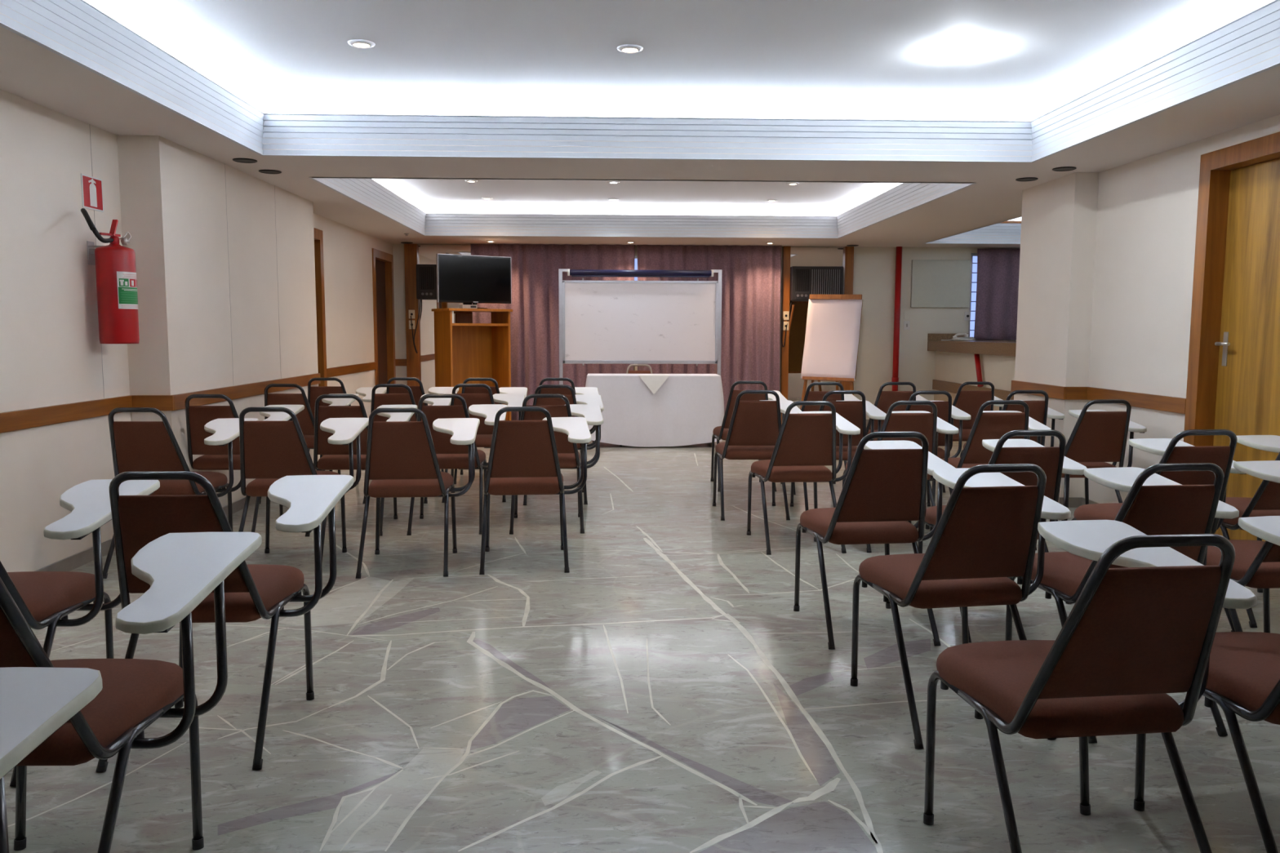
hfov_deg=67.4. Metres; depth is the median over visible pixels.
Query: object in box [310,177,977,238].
trim
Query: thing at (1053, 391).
trim
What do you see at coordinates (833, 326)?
paper pad
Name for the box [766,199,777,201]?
recessed light
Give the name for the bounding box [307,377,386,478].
chair
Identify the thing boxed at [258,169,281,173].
ceiling speaker
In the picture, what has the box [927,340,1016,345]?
countertop
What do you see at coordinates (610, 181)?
recessed light
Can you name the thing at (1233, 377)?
door
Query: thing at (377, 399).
chair
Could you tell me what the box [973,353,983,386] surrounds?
pipe
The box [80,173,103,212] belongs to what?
fire extinguisher sign
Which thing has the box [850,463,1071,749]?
chair
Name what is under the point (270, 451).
chair
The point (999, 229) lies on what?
trim
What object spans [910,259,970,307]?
whiteboard
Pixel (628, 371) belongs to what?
chair
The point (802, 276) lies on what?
grille
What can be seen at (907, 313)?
blank wall plate
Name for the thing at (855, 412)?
chair
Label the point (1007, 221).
trim
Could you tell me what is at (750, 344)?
curtain
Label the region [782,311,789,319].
power outlet
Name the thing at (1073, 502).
baseboard
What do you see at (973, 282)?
window
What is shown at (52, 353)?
wall
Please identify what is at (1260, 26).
trim
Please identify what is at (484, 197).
recessed light
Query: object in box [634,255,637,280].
window
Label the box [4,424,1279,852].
floor
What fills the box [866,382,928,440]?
chair
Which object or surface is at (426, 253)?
wall
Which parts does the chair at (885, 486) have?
leg, leg, seat, frame, backrest, leg, leg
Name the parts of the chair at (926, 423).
leg, leg, seat, frame, backrest, leg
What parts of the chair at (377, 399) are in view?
frame, backrest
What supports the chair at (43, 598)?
on the floor
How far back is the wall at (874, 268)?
13.19 m
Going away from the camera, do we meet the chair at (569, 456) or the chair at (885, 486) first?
the chair at (885, 486)
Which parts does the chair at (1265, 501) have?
leg, frame, seat, backrest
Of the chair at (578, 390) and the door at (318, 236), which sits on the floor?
the chair at (578, 390)
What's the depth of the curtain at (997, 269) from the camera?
13.12 m
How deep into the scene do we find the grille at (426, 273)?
12.77 m
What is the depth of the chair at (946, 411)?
6.62 m
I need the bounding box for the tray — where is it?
[802,376,854,382]
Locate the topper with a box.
[637,373,669,394]
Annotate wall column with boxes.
[1013,172,1098,497]
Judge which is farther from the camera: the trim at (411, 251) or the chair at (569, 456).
the trim at (411, 251)
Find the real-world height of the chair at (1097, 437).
0.907 m
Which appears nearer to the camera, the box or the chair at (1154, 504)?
the chair at (1154, 504)
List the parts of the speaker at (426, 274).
power cord, control panel, louvre panel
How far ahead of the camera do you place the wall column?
7.15 m
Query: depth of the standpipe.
13.10 m
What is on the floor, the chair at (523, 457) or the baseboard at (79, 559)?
the chair at (523, 457)
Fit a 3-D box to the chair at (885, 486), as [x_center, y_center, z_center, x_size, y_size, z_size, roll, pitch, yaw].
[1.043,0.435,4.232,0.611,0.907,0.742,0,6,-6]
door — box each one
[313,227,327,456]
[371,248,395,393]
[1183,131,1279,541]
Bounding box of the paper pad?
[800,298,862,380]
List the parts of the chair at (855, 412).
leg, leg, frame, backrest, seat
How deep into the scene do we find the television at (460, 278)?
12.11 m
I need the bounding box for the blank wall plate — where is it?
[903,311,910,319]
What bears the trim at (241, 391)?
attached to the wall at (225, 260)
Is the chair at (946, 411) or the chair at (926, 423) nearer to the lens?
the chair at (926, 423)
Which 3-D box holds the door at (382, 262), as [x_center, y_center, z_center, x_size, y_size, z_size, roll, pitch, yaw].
[-3.354,-1.100,12.398,0.138,2.285,1.080,0,6,-2]
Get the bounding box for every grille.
[419,266,434,288]
[795,269,809,290]
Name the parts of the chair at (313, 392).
backrest, frame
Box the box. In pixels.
[458,304,477,308]
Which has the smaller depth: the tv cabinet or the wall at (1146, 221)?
the wall at (1146, 221)
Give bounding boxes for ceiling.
[0,0,1279,248]
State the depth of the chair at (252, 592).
2.93 m
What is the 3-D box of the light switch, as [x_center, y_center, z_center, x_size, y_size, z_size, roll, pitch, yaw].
[3.670,-1.392,13.202,0.084,0.120,0.014,0,6,-2]
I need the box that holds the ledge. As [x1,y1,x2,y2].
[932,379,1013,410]
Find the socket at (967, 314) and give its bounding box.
[964,311,970,320]
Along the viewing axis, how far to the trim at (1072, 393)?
7.03 m
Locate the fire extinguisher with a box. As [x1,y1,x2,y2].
[80,208,139,343]
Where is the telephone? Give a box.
[941,333,975,340]
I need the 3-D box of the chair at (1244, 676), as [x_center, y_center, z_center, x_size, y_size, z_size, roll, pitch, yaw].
[1.679,0.623,2.387,0.611,0.907,0.742,0,6,-7]
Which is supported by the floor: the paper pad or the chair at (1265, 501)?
the chair at (1265, 501)
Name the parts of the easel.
leg, leg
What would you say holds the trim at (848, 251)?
attached to the wall at (874, 268)
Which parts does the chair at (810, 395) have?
backrest, frame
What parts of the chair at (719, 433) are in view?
leg, leg, seat, frame, backrest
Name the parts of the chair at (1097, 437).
leg, seat, backrest, frame, leg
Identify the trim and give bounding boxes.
[0,0,1279,162]
[0,395,132,433]
[132,395,174,410]
[173,373,320,410]
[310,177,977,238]
[326,361,376,377]
[395,359,406,365]
[404,244,420,386]
[780,245,791,424]
[840,246,853,390]
[924,216,1021,244]
[1001,220,1021,223]
[1010,380,1066,399]
[1066,386,1087,399]
[1086,386,1186,413]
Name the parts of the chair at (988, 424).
leg, seat, frame, backrest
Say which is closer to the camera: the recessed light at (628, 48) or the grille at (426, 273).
the recessed light at (628, 48)
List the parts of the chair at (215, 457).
frame, backrest, seat, leg, leg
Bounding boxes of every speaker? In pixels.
[232,157,257,163]
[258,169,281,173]
[410,264,436,353]
[1015,177,1038,181]
[1052,166,1076,171]
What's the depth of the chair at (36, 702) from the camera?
1.38 m
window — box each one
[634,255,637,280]
[968,253,977,337]
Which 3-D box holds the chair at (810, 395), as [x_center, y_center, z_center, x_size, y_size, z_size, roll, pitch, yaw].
[1.507,0.067,7.907,0.611,0.907,0.742,0,6,-2]
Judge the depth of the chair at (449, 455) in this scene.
6.16 m
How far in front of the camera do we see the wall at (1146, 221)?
6.26 m
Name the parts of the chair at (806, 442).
leg, leg, seat, frame, backrest, leg, leg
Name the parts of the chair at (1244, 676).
leg, leg, seat, frame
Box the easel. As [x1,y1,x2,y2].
[800,293,862,409]
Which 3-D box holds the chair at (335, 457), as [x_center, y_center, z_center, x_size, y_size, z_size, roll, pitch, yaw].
[-1.819,0.216,6.321,0.611,0.907,0.742,0,6,-4]
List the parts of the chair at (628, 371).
backrest, frame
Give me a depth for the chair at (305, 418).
7.13 m
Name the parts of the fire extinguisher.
lever, lever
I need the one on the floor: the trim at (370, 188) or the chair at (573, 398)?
the chair at (573, 398)
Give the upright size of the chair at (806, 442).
0.907 m
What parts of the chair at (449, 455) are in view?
leg, leg, backrest, frame, seat, leg, leg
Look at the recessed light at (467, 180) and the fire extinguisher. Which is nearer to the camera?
the fire extinguisher
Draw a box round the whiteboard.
[558,268,722,384]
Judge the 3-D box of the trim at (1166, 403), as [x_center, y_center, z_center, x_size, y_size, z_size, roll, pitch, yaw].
[3.299,-0.182,6.426,0.020,0.094,1.210,0,6,-2]
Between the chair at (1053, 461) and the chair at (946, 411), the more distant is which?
the chair at (946, 411)
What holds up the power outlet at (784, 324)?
attached to the wall at (874, 268)
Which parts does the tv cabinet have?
panel, panel, panel, panel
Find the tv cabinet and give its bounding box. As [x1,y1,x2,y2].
[431,307,512,420]
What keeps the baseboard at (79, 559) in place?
attached to the wall at (52, 353)
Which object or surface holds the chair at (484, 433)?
on the floor
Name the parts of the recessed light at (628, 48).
bulb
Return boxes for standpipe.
[891,246,902,391]
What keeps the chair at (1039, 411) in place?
on the floor
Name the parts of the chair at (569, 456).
leg, leg, backrest, frame, seat, leg, leg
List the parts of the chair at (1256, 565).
leg, seat, frame, leg, backrest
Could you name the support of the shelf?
attached to the tv cabinet
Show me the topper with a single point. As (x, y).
(653, 381)
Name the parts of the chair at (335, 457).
frame, seat, backrest, leg, leg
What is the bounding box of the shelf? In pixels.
[452,323,508,325]
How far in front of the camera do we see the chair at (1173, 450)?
4.05 m
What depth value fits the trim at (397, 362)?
13.02 m
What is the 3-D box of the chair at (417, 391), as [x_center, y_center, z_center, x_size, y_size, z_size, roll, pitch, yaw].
[-1.924,0.006,8.398,0.611,0.907,0.742,0,6,-4]
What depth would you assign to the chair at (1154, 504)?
3.05 m
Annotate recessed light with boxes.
[347,39,375,48]
[465,179,477,182]
[481,196,493,199]
[607,180,619,183]
[617,44,643,53]
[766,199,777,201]
[786,182,799,185]
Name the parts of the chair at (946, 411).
leg, frame, backrest, seat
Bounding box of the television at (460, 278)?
[435,253,511,308]
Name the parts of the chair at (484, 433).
leg, frame, backrest, seat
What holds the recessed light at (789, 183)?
in the ceiling
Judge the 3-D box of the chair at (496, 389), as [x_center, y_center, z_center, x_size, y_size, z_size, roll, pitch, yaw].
[-1.294,0.011,8.379,0.611,0.907,0.742,0,6,-5]
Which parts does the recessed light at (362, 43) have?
bulb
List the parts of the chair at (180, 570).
leg, backrest, frame, seat, leg, leg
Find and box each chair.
[0,479,159,786]
[0,532,262,852]
[0,666,102,852]
[95,471,354,772]
[102,407,258,578]
[184,394,304,532]
[238,407,368,564]
[259,383,359,503]
[305,394,417,536]
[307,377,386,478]
[355,407,479,578]
[362,383,451,503]
[386,377,458,471]
[406,394,507,535]
[441,383,524,502]
[453,377,527,484]
[479,406,591,574]
[509,394,603,534]
[523,384,604,505]
[537,377,599,462]
[619,364,652,446]
[710,381,786,492]
[712,390,801,520]
[746,400,860,555]
[780,382,860,494]
[790,390,886,511]
[793,431,955,649]
[842,400,958,552]
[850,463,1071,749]
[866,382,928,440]
[905,391,970,506]
[917,430,1087,643]
[923,520,1257,852]
[929,400,1051,550]
[937,381,1003,493]
[960,390,1064,457]
[1004,462,1239,743]
[1055,399,1146,521]
[1065,429,1246,631]
[1133,515,1279,852]
[1206,460,1279,632]
[1219,435,1279,627]
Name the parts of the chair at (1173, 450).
seat, backrest, frame, leg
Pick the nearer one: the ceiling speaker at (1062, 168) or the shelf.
the ceiling speaker at (1062, 168)
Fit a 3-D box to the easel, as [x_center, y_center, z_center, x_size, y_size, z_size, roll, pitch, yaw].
[2.523,-0.824,12.461,0.764,1.771,0.821,3,6,24]
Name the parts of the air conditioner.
power cord, control panel, louvre panel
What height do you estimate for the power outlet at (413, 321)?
0.118 m
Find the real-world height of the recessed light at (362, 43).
0.016 m
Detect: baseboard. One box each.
[35,469,316,571]
[1057,497,1099,507]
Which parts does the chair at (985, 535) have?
leg, leg, seat, leg, frame, backrest, leg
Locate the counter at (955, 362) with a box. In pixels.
[927,333,1016,391]
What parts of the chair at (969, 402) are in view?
seat, backrest, frame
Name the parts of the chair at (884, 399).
seat, backrest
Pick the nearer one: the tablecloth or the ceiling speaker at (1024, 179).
the ceiling speaker at (1024, 179)
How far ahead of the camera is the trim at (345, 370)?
10.71 m
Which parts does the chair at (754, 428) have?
leg, leg, seat, frame, backrest, leg, leg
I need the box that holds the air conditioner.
[781,266,843,347]
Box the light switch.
[903,320,910,329]
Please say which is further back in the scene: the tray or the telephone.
the telephone
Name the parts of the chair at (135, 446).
leg, backrest, frame, seat, leg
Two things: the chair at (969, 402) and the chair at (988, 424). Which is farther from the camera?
the chair at (969, 402)
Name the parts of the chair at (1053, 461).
leg, leg, seat, frame, backrest, leg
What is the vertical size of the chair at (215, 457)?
0.907 m
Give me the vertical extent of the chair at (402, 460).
0.907 m
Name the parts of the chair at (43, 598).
frame, leg, seat, leg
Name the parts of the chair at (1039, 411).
backrest, frame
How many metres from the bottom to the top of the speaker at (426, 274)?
1.186 m
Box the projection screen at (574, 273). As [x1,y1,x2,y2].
[567,268,713,277]
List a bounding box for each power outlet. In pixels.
[408,310,414,318]
[408,320,415,328]
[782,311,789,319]
[782,321,788,330]
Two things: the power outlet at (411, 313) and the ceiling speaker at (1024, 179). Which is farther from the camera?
the power outlet at (411, 313)
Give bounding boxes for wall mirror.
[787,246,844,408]
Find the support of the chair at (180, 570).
on the floor
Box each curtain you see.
[470,244,635,420]
[637,244,781,413]
[973,248,1020,340]
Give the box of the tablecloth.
[585,373,724,446]
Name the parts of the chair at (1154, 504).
leg, seat, leg, frame, backrest, leg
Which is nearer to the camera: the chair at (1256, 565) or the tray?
the chair at (1256, 565)
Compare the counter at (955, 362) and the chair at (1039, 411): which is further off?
the counter at (955, 362)
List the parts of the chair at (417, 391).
backrest, frame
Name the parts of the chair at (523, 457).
leg, leg, backrest, frame, seat, leg, leg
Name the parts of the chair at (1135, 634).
leg, leg, seat, leg, frame, backrest, leg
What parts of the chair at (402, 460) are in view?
leg, leg, backrest, frame, seat, leg, leg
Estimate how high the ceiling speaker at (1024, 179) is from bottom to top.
0.008 m
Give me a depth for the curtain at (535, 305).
12.85 m
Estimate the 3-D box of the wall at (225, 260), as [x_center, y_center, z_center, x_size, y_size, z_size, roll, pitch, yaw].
[-3.029,-0.659,7.274,0.264,2.435,2.970,0,6,-2]
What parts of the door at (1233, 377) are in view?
handle, handle plate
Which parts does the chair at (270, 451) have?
leg, leg, backrest, frame, seat, leg, leg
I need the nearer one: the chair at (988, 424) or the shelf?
the chair at (988, 424)
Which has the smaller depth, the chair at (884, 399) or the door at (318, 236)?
the chair at (884, 399)
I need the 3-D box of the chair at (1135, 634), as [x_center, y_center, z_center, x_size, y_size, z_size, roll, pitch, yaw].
[1.081,0.629,2.311,0.611,0.907,0.742,-1,6,-7]
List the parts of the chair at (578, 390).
backrest, frame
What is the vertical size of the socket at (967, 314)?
0.120 m
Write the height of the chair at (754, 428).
0.907 m
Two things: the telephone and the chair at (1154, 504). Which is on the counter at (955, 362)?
the telephone
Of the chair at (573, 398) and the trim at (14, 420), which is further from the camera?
the chair at (573, 398)
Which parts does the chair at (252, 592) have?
leg, leg, backrest, frame, seat, leg, leg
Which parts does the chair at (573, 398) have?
leg, backrest, frame, leg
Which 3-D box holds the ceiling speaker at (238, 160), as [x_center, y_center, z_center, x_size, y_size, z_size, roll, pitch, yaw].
[-2.671,-1.798,6.492,0.156,0.008,0.156,0,6,-2]
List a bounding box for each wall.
[0,88,392,572]
[116,135,319,506]
[392,244,1020,419]
[417,244,472,405]
[1082,114,1279,503]
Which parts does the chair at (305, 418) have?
frame, backrest, seat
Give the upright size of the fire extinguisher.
0.731 m
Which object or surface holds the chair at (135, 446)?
on the floor
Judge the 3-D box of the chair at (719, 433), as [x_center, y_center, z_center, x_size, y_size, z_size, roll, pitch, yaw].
[0.922,0.052,8.037,0.611,0.907,0.742,0,6,-2]
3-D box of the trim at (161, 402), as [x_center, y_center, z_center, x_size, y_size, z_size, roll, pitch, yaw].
[-2.954,-0.143,5.825,0.243,0.094,0.020,0,6,-2]
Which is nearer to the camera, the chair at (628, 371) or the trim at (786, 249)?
the chair at (628, 371)
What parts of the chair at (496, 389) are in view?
leg, frame, backrest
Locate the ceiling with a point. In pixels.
(884, 60)

